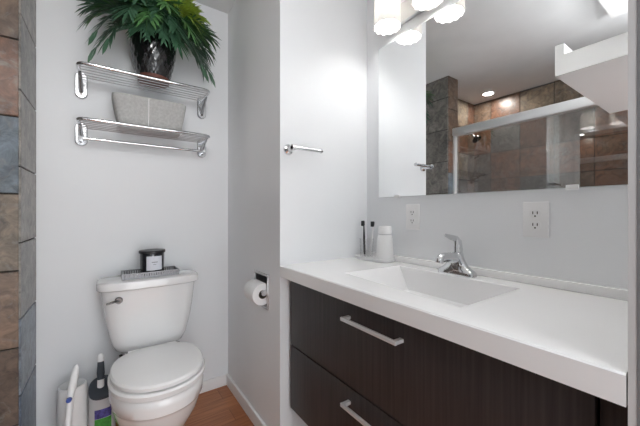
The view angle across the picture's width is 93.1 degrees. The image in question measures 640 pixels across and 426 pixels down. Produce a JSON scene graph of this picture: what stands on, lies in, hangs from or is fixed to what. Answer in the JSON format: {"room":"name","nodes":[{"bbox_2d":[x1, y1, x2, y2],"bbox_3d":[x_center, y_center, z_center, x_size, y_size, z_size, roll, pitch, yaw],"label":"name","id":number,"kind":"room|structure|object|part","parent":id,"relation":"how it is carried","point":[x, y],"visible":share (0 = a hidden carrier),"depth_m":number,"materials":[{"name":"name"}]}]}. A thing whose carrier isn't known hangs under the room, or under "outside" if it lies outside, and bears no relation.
{"room":"bathroom","nodes":[
{"label":"bathroom","id":0,"kind":"room"},
{"bbox_2d":[0,0,35,425],"bbox_3d":[-1.349,-0.086,1.283,0.171,2.433,0.315,0,0,-35],"label":"wall partition","id":1,"kind":"structure","parent":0,"point":[17,17],"depth_m":1.20,"materials":[{"name":"grey tile"}]},
{"bbox_2d":[34,0,227,425],"bbox_3d":[-1.427,-0.086,1.490,2.149,2.433,0.113,0,0,-35],"label":"wall","id":2,"kind":"structure","parent":0,"point":[99,204],"depth_m":1.62,"materials":[{"name":"paint"}]},
{"bbox_2d":[75,117,209,157],"bbox_3d":[-0.924,-0.398,1.639,0.644,0.119,0.217,0,0,-35],"label":"towel rack","id":3,"kind":"object","parent":2,"relation":"attached to","point":[81,130],"visible":1,"depth_m":1.58,"materials":[{"name":"silver metal"}]},
{"bbox_3d":[-1.195,-0.398,1.512,0.052,0.119,0.115,0,0,-35],"label":"wall plate","id":4,"kind":"part","parent":3,"relation":"part of","materials":[{"name":"silver metal"}]},
{"bbox_3d":[-0.922,-0.432,1.633,0.608,0.016,0.204,0,0,-35],"label":"frame rail","id":5,"kind":"part","parent":3,"relation":"part of","materials":[{"name":"silver metal"}]},
{"bbox_2d":[112,92,185,137],"bbox_3d":[-0.925,-0.515,1.651,0.348,0.164,0.159,0,0,-35],"label":"fabric bin","id":6,"kind":"object","parent":3,"relation":"on","point":[128,108],"visible":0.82,"depth_m":1.59,"materials":[{"name":"grey fabric"}]},
{"bbox_3d":[-0.710,-0.398,1.850,0.052,0.119,0.115,0,0,-35],"label":"wall plate","id":7,"kind":"part","parent":3,"relation":"part of","materials":[{"name":"silver metal"}]},
{"bbox_2d":[75,61,209,118],"bbox_3d":[-0.924,-0.650,1.639,0.644,0.136,0.217,0,0,-35],"label":"towel rack","id":8,"kind":"object","parent":2,"relation":"attached to","point":[81,80],"visible":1,"depth_m":1.56,"materials":[{"name":"silver metal"}]},
{"bbox_3d":[-1.195,-0.650,1.512,0.052,0.136,0.116,0,0,-35],"label":"wall plate","id":9,"kind":"part","parent":8,"relation":"part of","materials":[{"name":"silver metal"}]},
{"bbox_2d":[76,0,221,88],"bbox_3d":[-0.859,-0.929,1.585,0.704,0.467,0.377,0,0,-37],"label":"potted fern","id":10,"kind":"object","parent":8,"relation":"on","point":[167,25],"visible":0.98,"depth_m":1.55,"materials":[{"name":"green plant"}]},
{"bbox_2d":[137,72,168,88],"bbox_3d":[-0.903,-0.709,1.646,0.156,0.027,0.156,0,0,-35],"label":"saucer","id":11,"kind":"object","parent":8,"relation":"on","point":[162,75],"depth_m":1.61,"materials":[{"name":"red ceramic"}]},
{"bbox_3d":[-0.710,-0.650,1.850,0.052,0.136,0.116,0,0,-35],"label":"wall plate","id":12,"kind":"part","parent":8,"relation":"part of","materials":[{"name":"silver metal"}]},
{"bbox_2d":[200,374,225,393],"bbox_3d":[-0.989,1.095,1.718,0.917,0.070,0.014,0,0,-35],"label":"baseboard","id":13,"kind":"structure","parent":2,"relation":"attached to","point":[219,381],"depth_m":1.93,"materials":[{"name":"white paint"}]},
{"bbox_2d":[129,29,176,79],"bbox_3d":[-0.903,-0.832,1.646,0.227,0.218,0.226,0,0,-35],"label":"vase","id":14,"kind":"object","parent":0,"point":[149,59],"depth_m":1.57,"materials":[{"name":"black ceramic"}]},
{"bbox_2d":[116,385,253,425],"bbox_3d":[-0.281,1.158,0.324,2.694,0.056,3.338,0,0,-35],"label":"floor","id":15,"kind":"structure","parent":0,"point":[219,406],"depth_m":1.72,"materials":[{"name":"brown wood"}]},
{"bbox_2d":[56,378,87,425],"bbox_3d":[-1.170,0.972,1.432,0.119,0.316,0.119,0,0,-35],"label":"brush holder","id":16,"kind":"object","parent":15,"relation":"on","point":[80,401],"visible":0.73,"depth_m":1.40,"materials":[{"name":"white plastic"}]},
{"bbox_2d":[65,365,78,425],"bbox_3d":[-1.095,0.916,1.321,0.060,0.429,0.163,0,0,-26],"label":"wand","id":17,"kind":"object","parent":16,"relation":"in","point":[74,375],"visible":1,"depth_m":1.35,"materials":[{"name":"white plastic"}]},
{"bbox_2d":[88,375,115,425],"bbox_3d":[-1.062,0.975,1.480,0.110,0.309,0.103,0,0,-35],"label":"caddy","id":18,"kind":"object","parent":15,"relation":"on","point":[100,412],"visible":0.62,"depth_m":1.44,"materials":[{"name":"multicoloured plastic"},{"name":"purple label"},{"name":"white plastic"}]},
{"bbox_2d":[97,353,104,387],"bbox_3d":[-1.077,0.781,1.489,0.033,0.166,0.037,0,0,-35],"label":"toilet brush","id":19,"kind":"object","parent":18,"relation":"in","point":[100,365],"visible":1,"depth_m":1.48,"materials":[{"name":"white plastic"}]},
{"bbox_2d":[96,269,204,425],"bbox_3d":[-0.791,0.735,1.455,0.469,0.790,0.643,0,0,-35],"label":"toilet","id":20,"kind":"object","parent":15,"relation":"on","point":[157,380],"visible":0.99,"depth_m":1.45,"materials":[{"name":"white ceramic"}]},
{"bbox_3d":[-0.986,0.429,1.455,0.068,0.034,0.031,0,0,-35],"label":"flush lever","id":21,"kind":"part","parent":20,"relation":"part of","materials":[{"name":"silver metal"}]},
{"bbox_3d":[-0.910,0.363,1.626,0.469,0.045,0.227,0,0,-35],"label":"tank lid","id":22,"kind":"part","parent":20,"relation":"part of","materials":[{"name":"white ceramic"}]},
{"bbox_3d":[-0.912,0.555,1.630,0.434,0.337,0.206,0,0,-35],"label":"tank","id":23,"kind":"part","parent":20,"relation":"part of","materials":[{"name":"white ceramic"}]},
{"bbox_2d":[121,266,178,279],"bbox_3d":[-0.913,0.325,1.631,0.263,0.028,0.131,0,0,-35],"label":"tray","id":24,"kind":"object","parent":20,"relation":"on","point":[169,270],"visible":0.85,"depth_m":1.59,"materials":[{"name":"silver metal"}]},
{"bbox_2d":[139,248,164,275],"bbox_3d":[-0.906,0.269,1.637,0.127,0.129,0.127,0,0,-35],"label":"candle","id":25,"kind":"object","parent":24,"relation":"on","point":[151,260],"visible":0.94,"depth_m":1.59,"materials":[{"name":"black glass"}]},
{"bbox_3d":[-0.725,0.722,1.369,0.386,0.030,0.426,0,0,-35],"label":"seat","id":26,"kind":"part","parent":20,"relation":"part of","materials":[{"name":"white plastic"}]},
{"bbox_3d":[-0.778,0.935,1.446,0.380,0.390,0.602,0,0,-35],"label":"bowl","id":27,"kind":"part","parent":20,"relation":"part of","materials":[{"name":"white ceramic"}]},
{"bbox_3d":[-0.728,0.688,1.373,0.371,0.030,0.414,0,0,-35],"label":"seat lid","id":28,"kind":"part","parent":20,"relation":"part of","materials":[{"name":"white plastic"}]},
{"bbox_2d":[194,0,235,13],"bbox_3d":[-0.604,-1.331,0.787,2.694,0.056,2.208,0,0,-35],"label":"ceiling","id":29,"kind":"structure","parent":0,"point":[225,6],"depth_m":1.90,"materials":[{"name":"paint"}]},
{"bbox_2d":[228,0,294,425],"bbox_3d":[-0.362,-0.086,1.714,0.079,2.433,0.739,0,0,-35],"label":"wall","id":30,"kind":"structure","parent":0,"point":[261,33],"depth_m":1.56,"materials":[{"name":"paint"}]},
{"bbox_2d":[226,373,265,425],"bbox_3d":[-0.400,1.095,1.687,0.014,0.070,0.739,0,0,-35],"label":"baseboard","id":31,"kind":"structure","parent":30,"relation":"attached to","point":[247,407],"depth_m":1.71,"materials":[{"name":"white paint"}]},
{"bbox_2d":[254,270,268,310],"bbox_3d":[-0.286,0.395,1.564,0.101,0.175,0.174,0,0,-35],"label":"toilet paper holder","id":32,"kind":"object","parent":30,"relation":"attached to","point":[258,275],"visible":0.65,"depth_m":1.52,"materials":[{"name":"silver metal"}]},
{"bbox_2d":[244,279,266,304],"bbox_3d":[-0.316,0.407,1.543,0.108,0.108,0.120,0,0,-35],"label":"toilet paper","id":33,"kind":"object","parent":32,"relation":"in","point":[252,289],"visible":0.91,"depth_m":1.50,"materials":[{"name":"white paper"}]},
{"bbox_2d":[295,0,366,425],"bbox_3d":[0.053,-0.086,1.594,0.466,2.433,0.068,0,0,-35],"label":"wall","id":34,"kind":"structure","parent":0,"point":[331,35],"depth_m":1.55,"materials":[{"name":"paint"}]},
{"bbox_2d":[283,144,322,154],"bbox_3d":[-0.076,-0.289,1.416,0.175,0.048,0.076,0,0,-35],"label":"towel bar","id":35,"kind":"object","parent":34,"relation":"attached to","point":[288,149],"visible":1,"depth_m":1.39,"materials":[{"name":"silver metal"}]},
{"bbox_3d":[-0.133,-0.289,1.385,0.048,0.048,0.062,0,0,-35],"label":"wall post","id":36,"kind":"part","parent":35,"relation":"part of","materials":[{"name":"silver metal"}]},
{"bbox_2d":[367,0,627,289],"bbox_3d":[0.487,-0.086,1.479,0.113,2.433,2.095,0,0,-35],"label":"wall","id":37,"kind":"structure","parent":0,"point":[587,242],"depth_m":1.11,"materials":[{"name":"paint"}]},
{"bbox_2d":[374,0,442,34],"bbox_3d":[0.525,-1.005,1.193,0.150,0.231,0.859,0,0,-35],"label":"vanity light","id":38,"kind":"object","parent":37,"relation":"attached to","point":[389,15],"visible":1,"depth_m":1.42,"materials":[{"name":"white glass"}]},
{"bbox_3d":[0.325,-0.974,1.464,0.131,0.170,0.131,0,0,-35],"label":"lamp shade","id":39,"kind":"part","parent":38,"relation":"part of","materials":[{"name":"white glass"}]},
{"bbox_3d":[0.325,-0.979,1.464,0.072,0.139,0.072,0,0,-35],"label":"bulb","id":40,"kind":"part","parent":38,"relation":"part of","materials":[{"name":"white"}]},
{"bbox_3d":[0.454,-0.974,1.278,0.131,0.170,0.131,0,0,-35],"label":"lamp shade","id":41,"kind":"part","parent":38,"relation":"part of","materials":[{"name":"white glass"}]},
{"bbox_2d":[406,204,419,229],"bbox_3d":[0.440,0.024,1.440,0.008,0.120,0.077,0,0,-35],"label":"electrical outlet","id":42,"kind":"object","parent":37,"relation":"attached to","point":[412,210],"visible":1,"depth_m":1.43,"materials":[{"name":"white plastic"}]},
{"bbox_2d":[409,210,414,215],"bbox_3d":[0.438,0.004,1.438,0.002,0.028,0.034,0,0,-35],"label":"receptacle","id":43,"kind":"object","parent":42,"relation":"attached to","point":[411,212],"depth_m":1.44,"materials":[{"name":"white plastic"}]},
{"bbox_2d":[409,218,414,223],"bbox_3d":[0.438,0.043,1.438,0.002,0.028,0.034,0,0,-35],"label":"receptacle","id":44,"kind":"object","parent":42,"relation":"attached to","point":[411,220],"depth_m":1.44,"materials":[{"name":"white plastic"}]},
{"bbox_2d":[291,281,627,425],"bbox_3d":[0.366,0.597,1.080,0.537,0.600,1.126,0,0,-35],"label":"vanity cabinet","id":45,"kind":"object","parent":37,"relation":"attached to","point":[352,365],"visible":0.68,"depth_m":0.86,"materials":[{"name":"brown wood"}]},
{"bbox_3d":[0.177,0.754,0.962,0.020,0.287,1.062,0,0,-35],"label":"drawer","id":46,"kind":"part","parent":45,"relation":"part of","materials":[{"name":"brown wood"}]},
{"bbox_3d":[0.153,0.659,0.947,0.037,0.012,0.244,0,0,-35],"label":"handle","id":47,"kind":"part","parent":45,"relation":"part of","materials":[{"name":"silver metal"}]},
{"bbox_3d":[0.153,0.365,0.947,0.037,0.012,0.244,0,0,-35],"label":"handle","id":48,"kind":"part","parent":45,"relation":"part of","materials":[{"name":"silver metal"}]},
{"bbox_2d":[280,251,627,406],"bbox_3d":[0.363,0.293,1.079,0.546,0.154,1.131,0,0,-35],"label":"countertop","id":49,"kind":"structure","parent":45,"relation":"on","point":[573,334],"depth_m":0.77,"materials":[{"name":"white stone"}]},
{"bbox_2d":[355,254,394,262],"bbox_3d":[0.277,0.237,1.554,0.108,0.015,0.237,0,0,-35],"label":"tray","id":50,"kind":"object","parent":49,"relation":"on","point":[367,257],"visible":0.76,"depth_m":1.53,"materials":[{"name":"white ceramic"}]},
{"bbox_2d":[376,226,393,259],"bbox_3d":[0.321,0.152,1.499,0.085,0.167,0.085,0,0,-35],"label":"lotion bottle","id":51,"kind":"object","parent":50,"relation":"on","point":[384,240],"visible":0.98,"depth_m":1.47,"materials":[{"name":"white plastic"}]},
{"bbox_3d":[0.248,0.188,1.610,0.075,0.096,0.075,0,0,-35],"label":"tumbler","id":52,"kind":"object","parent":50,"relation":"on","visible":0},
{"bbox_2d":[361,221,365,253],"bbox_3d":[0.233,0.137,1.618,0.015,0.182,0.038,0,0,37],"label":"toothbrush","id":53,"kind":"object","parent":52,"relation":"in","point":[362,222],"visible":1,"depth_m":1.62,"materials":[{"name":"black plastic"}]},
{"bbox_3d":[0.237,0.150,1.623,0.011,0.155,0.025,0,0,21],"label":"handle","id":54,"kind":"part","parent":53,"relation":"part of","materials":[{"name":"black plastic"}]},
{"bbox_2d":[369,221,374,254],"bbox_3d":[0.272,0.139,1.597,0.021,0.179,0.032,0,0,-35],"label":"toothbrush","id":55,"kind":"object","parent":52,"relation":"in","point":[372,222],"visible":1,"depth_m":1.59,"materials":[{"name":"white plastic"}]},
{"bbox_3d":[0.271,0.152,1.600,0.028,0.152,0.011,0,0,41],"label":"handle","id":56,"kind":"part","parent":55,"relation":"part of","materials":[{"name":"white plastic"}]},
{"bbox_2d":[435,234,476,277],"bbox_3d":[0.504,0.163,1.187,0.167,0.164,0.142,0,0,-6],"label":"faucet","id":57,"kind":"object","parent":49,"relation":"on","point":[455,265],"visible":1,"depth_m":1.16,"materials":[{"name":"silver metal"}]},
{"bbox_3d":[0.487,0.178,1.155,0.140,0.052,0.045,0,0,-35],"label":"spout","id":58,"kind":"part","parent":57,"relation":"part of","materials":[{"name":"silver metal"}]},
{"bbox_3d":[0.521,0.139,1.179,0.123,0.116,0.016,0,0,-35],"label":"lever","id":59,"kind":"part","parent":57,"relation":"part of","materials":[{"name":"silver metal"}]},
{"bbox_3d":[0.497,0.598,0.509,0.014,0.598,0.038,0,0,-35],"label":"filler panel","id":60,"kind":"part","parent":45,"relation":"part of","materials":[{"name":"brown wood"}]},
{"bbox_2d":[366,251,627,300],"bbox_3d":[0.580,0.231,1.230,0.018,0.029,1.131,0,0,-35],"label":"backsplash","id":61,"kind":"structure","parent":37,"relation":"attached to","point":[598,290],"depth_m":1.00,"materials":[{"name":"white stone"}]},
{"bbox_2d":[378,0,627,197],"bbox_3d":[0.599,-0.468,1.208,0.012,0.799,1.003,0,0,-35],"label":"wall mirror","id":62,"kind":"object","parent":37,"relation":"attached to","point":[480,96],"visible":1,"depth_m":1.10,"materials":[{"name":"white mirror"}]},
{"bbox_2d":[523,202,548,237],"bbox_3d":[0.729,0.026,1.025,0.008,0.120,0.077,0,0,-35],"label":"electrical outlet","id":63,"kind":"object","parent":37,"relation":"attached to","point":[535,214],"visible":1,"depth_m":1.02,"materials":[{"name":"white plastic"}]},
{"bbox_2d":[529,210,540,217],"bbox_3d":[0.727,0.006,1.024,0.002,0.028,0.034,0,0,-35],"label":"receptacle","id":64,"kind":"object","parent":63,"relation":"attached to","point":[532,213],"depth_m":1.02,"materials":[{"name":"white plastic"}]},
{"bbox_2d":[529,221,540,229],"bbox_3d":[0.727,0.046,1.024,0.002,0.028,0.034,0,0,-35],"label":"receptacle","id":65,"kind":"object","parent":63,"relation":"attached to","point":[533,225],"depth_m":1.02,"materials":[{"name":"white plastic"}]},
{"bbox_3d":[0.765,-0.086,0.525,0.522,2.433,0.213,0,0,-35],"label":"wall","id":66,"kind":"structure","parent":0,"visible":0},
{"bbox_2d":[628,0,636,425],"bbox_3d":[0.482,-0.086,0.464,0.034,2.433,0.010,0,0,-35],"label":"trim","id":67,"kind":"structure","parent":66,"relation":"attached to","point":[632,4],"depth_m":0.45,"materials":[{"name":"grey paint"}]},
{"bbox_2d":[637,0,639,425],"bbox_3d":[0.483,-0.086,0.452,0.023,2.433,0.010,0,0,-35],"label":"trim","id":68,"kind":"structure","parent":66,"relation":"attached to","point":[638,1],"depth_m":0.45,"materials":[{"name":"grey paint"}]}
]}

